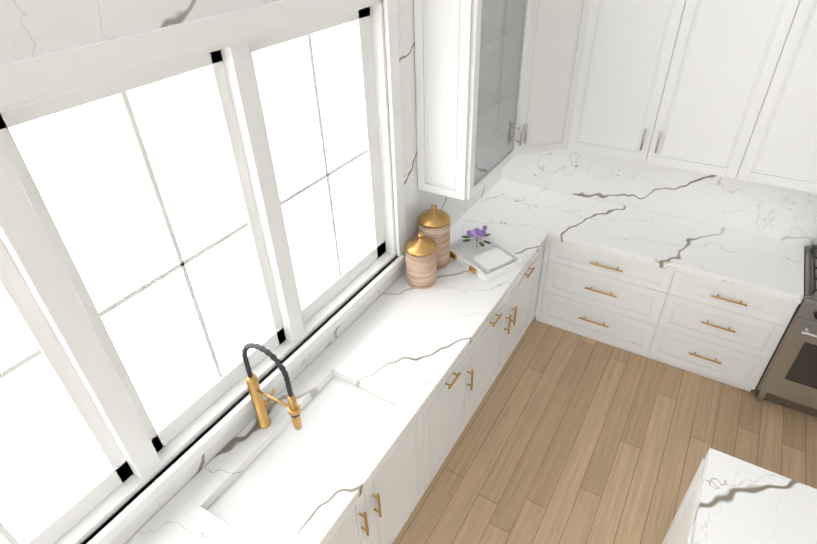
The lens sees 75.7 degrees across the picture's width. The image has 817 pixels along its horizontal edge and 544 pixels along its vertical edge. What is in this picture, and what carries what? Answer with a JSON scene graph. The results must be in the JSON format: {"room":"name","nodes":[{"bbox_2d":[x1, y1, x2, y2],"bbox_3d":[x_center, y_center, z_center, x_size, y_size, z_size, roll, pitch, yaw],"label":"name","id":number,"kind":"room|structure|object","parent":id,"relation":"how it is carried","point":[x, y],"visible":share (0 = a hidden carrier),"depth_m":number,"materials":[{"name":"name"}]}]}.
{"room":"kitchen","nodes":[
{"label":"kitchen","id":0,"kind":"room"},
{"bbox_2d":[85,0,396,538],"bbox_3d":[-1.730,1.032,0.918,0.150,3.120,9.300,18,40,26],"label":"wall","id":1,"kind":"structure","parent":0,"point":[356,291],"depth_m":2.60,"materials":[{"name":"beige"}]},
{"bbox_2d":[0,0,405,543],"bbox_3d":[-0.823,-0.023,1.947,0.199,1.590,2.800,18,40,26],"label":"window","id":2,"kind":"structure","parent":1,"relation":"in","point":[43,288],"depth_m":1.92,"materials":[{"name":"white wood"}]},
{"bbox_2d":[0,0,500,543],"bbox_3d":[-0.837,0.053,1.845,0.008,1.865,6.099,18,40,26],"label":"wall","id":3,"kind":"structure","parent":1,"relation":"attached to","point":[30,28],"depth_m":1.68,"materials":[{"name":"white stone"}]},
{"bbox_2d":[392,317,816,543],"bbox_3d":[1.665,3.373,0.192,7.900,0.050,9.450,18,40,26],"label":"floor","id":4,"kind":"structure","parent":0,"point":[567,437],"depth_m":3.32,"materials":[{"name":"brown wood"}]},
{"bbox_2d":[326,399,433,543],"bbox_3d":[-0.439,1.160,2.608,0.617,0.866,1.111,18,40,26],"label":"base cabinet","id":5,"kind":"object","parent":4,"relation":"on","point":[385,506],"depth_m":2.59,"materials":[{"name":"white wood"}]},
{"bbox_2d":[434,351,469,475],"bbox_3d":[-0.035,0.763,3.139,0.617,0.866,0.679,18,40,26],"label":"base cabinet","id":6,"kind":"object","parent":4,"relation":"on","point":[450,401],"depth_m":3.01,"materials":[{"name":"white wood"}]},
{"bbox_2d":[466,239,549,424],"bbox_3d":[0.429,0.330,3.720,0.656,0.866,1.280,18,40,26],"label":"base cabinet","id":7,"kind":"object","parent":4,"relation":"on","point":[492,347],"depth_m":3.52,"materials":[{"name":"white wood"}]},
{"bbox_2d":[538,239,677,357],"bbox_3d":[1.497,0.076,4.017,0.880,0.866,0.696,18,40,26],"label":"base cabinet","id":8,"kind":"object","parent":4,"relation":"on","point":[618,301],"depth_m":3.77,"materials":[{"name":"white wood"}]},
{"bbox_2d":[126,179,573,543],"bbox_3d":[-0.742,1.081,1.947,0.638,0.050,6.888,18,40,26],"label":"countertop","id":9,"kind":"structure","parent":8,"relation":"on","point":[403,348],"depth_m":2.73,"materials":[{"name":"white stone"}]},
{"bbox_2d":[242,342,301,429],"bbox_3d":[-0.567,0.497,2.241,0.288,0.546,0.112,18,40,26],"label":"sink faucet","id":10,"kind":"object","parent":9,"relation":"on","point":[260,404],"visible":1,"depth_m":2.22,"materials":[{"name":"brass"},{"name":"black rubber"}]},
{"bbox_2d":[206,375,393,543],"bbox_3d":[-0.432,0.898,2.401,0.434,0.224,0.884,18,40,26],"label":"sink","id":11,"kind":"object","parent":9,"relation":"in","point":[272,496],"depth_m":2.31,"materials":[{"name":"white ceramic"}]},
{"bbox_2d":[404,204,450,288],"bbox_3d":[0.118,-0.180,3.254,0.228,0.425,0.416,18,40,26],"label":"canisters","id":12,"kind":"object","parent":9,"relation":"on","point":[427,252],"visible":1,"depth_m":3.19,"materials":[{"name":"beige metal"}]},
{"bbox_2d":[450,225,523,281],"bbox_3d":[0.476,-0.159,3.427,0.323,0.166,0.450,-22,40,-26],"label":"tray","id":13,"kind":"object","parent":9,"relation":"on","point":[481,254],"visible":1,"depth_m":3.42,"materials":[{"name":"white ceramic"}]},
{"bbox_2d":[650,275,802,391],"bbox_3d":[2.184,0.276,3.702,0.682,0.866,0.618,18,40,26],"label":"base cabinet","id":14,"kind":"object","parent":4,"relation":"on","point":[719,332],"depth_m":3.45,"materials":[{"name":"white wood"}]},
{"bbox_2d":[550,195,803,302],"bbox_3d":[1.807,-0.209,3.612,1.524,0.050,0.638,18,40,26],"label":"countertop","id":15,"kind":"structure","parent":14,"relation":"on","point":[762,265],"depth_m":3.52,"materials":[{"name":"white stone"}]},
{"bbox_2d":[662,451,811,543],"bbox_3d":[1.987,1.885,1.476,2.530,0.855,1.590,18,40,26],"label":"kitchen island","id":16,"kind":"object","parent":4,"relation":"on","point":[682,524],"depth_m":2.30,"materials":[{"name":"white wood"}]},
{"bbox_2d":[690,448,816,543],"bbox_3d":[2.234,1.259,1.549,2.510,0.061,0.500,18,40,26],"label":"island countertop","id":17,"kind":"structure","parent":16,"relation":"on","point":[740,501],"depth_m":2.03,"materials":[{"name":"white stone"}]},
{"bbox_2d":[756,240,816,416],"bbox_3d":[2.930,0.513,3.245,1.110,0.965,0.704,18,40,26],"label":"range","id":18,"kind":"object","parent":4,"relation":"on","point":[788,378],"visible":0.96,"depth_m":3.28,"materials":[{"name":"silver metal"}]},
{"label":"outside","id":19,"kind":"structure","parent":0,"visible":0},
{"bbox_2d":[0,22,370,543],"bbox_3d":[-0.922,-0.064,1.992,0.010,2.000,3.230,18,40,26],"label":"window glass","id":20,"kind":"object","parent":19,"point":[85,165],"depth_m":1.97,"materials":[{"name":"clear glass"}]},
{"bbox_3d":[4.035,-0.288,2.453,7.900,3.120,0.150,18,40,26],"label":"wall","id":21,"kind":"structure","parent":0,"visible":0},
{"bbox_2d":[501,148,816,247],"bbox_3d":[2.793,-0.643,3.016,4.765,3.119,0.008,18,40,26],"label":"backsplash","id":22,"kind":"structure","parent":21,"relation":"attached to","point":[750,207],"depth_m":3.75,"materials":[{"name":"white stone"}]},
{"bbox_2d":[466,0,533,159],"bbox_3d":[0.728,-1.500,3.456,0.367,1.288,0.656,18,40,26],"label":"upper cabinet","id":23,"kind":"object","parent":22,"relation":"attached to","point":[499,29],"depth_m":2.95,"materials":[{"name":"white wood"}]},
{"bbox_2d":[518,0,601,154],"bbox_3d":[0.988,-1.414,3.322,0.341,1.288,0.656,18,40,26],"label":"upper cabinet","id":24,"kind":"object","parent":22,"relation":"attached to","point":[562,34],"depth_m":3.31,"materials":[{"name":"white wood"}]},
{"bbox_2d":[612,166,624,181],"bbox_3d":[1.553,-0.725,3.886,0.070,0.115,0.006,18,40,26],"label":"outlet","id":25,"kind":"object","parent":22,"relation":"attached to","point":[618,174],"depth_m":3.88,"materials":[{"name":"white plastic"}]},
{"bbox_2d":[578,0,816,180],"bbox_3d":[1.610,-1.308,3.140,1.134,1.288,0.367,18,40,26],"label":"upper cabinet","id":26,"kind":"object","parent":22,"relation":"attached to","point":[726,88],"depth_m":3.06,"materials":[{"name":"white wood"}]},
{"bbox_2d":[750,8,816,192],"bbox_3d":[2.247,-1.108,2.827,0.579,1.288,0.337,18,40,26],"label":"upper cabinet","id":27,"kind":"object","parent":22,"relation":"attached to","point":[788,159],"depth_m":2.92,"materials":[{"name":"white wood"}]},
{"bbox_2d":[782,198,800,216],"bbox_3d":[2.483,-0.418,3.408,0.070,0.115,0.006,18,40,26],"label":"outlet","id":28,"kind":"object","parent":22,"relation":"attached to","point":[791,207],"depth_m":3.41,"materials":[{"name":"white plastic"}]}
]}

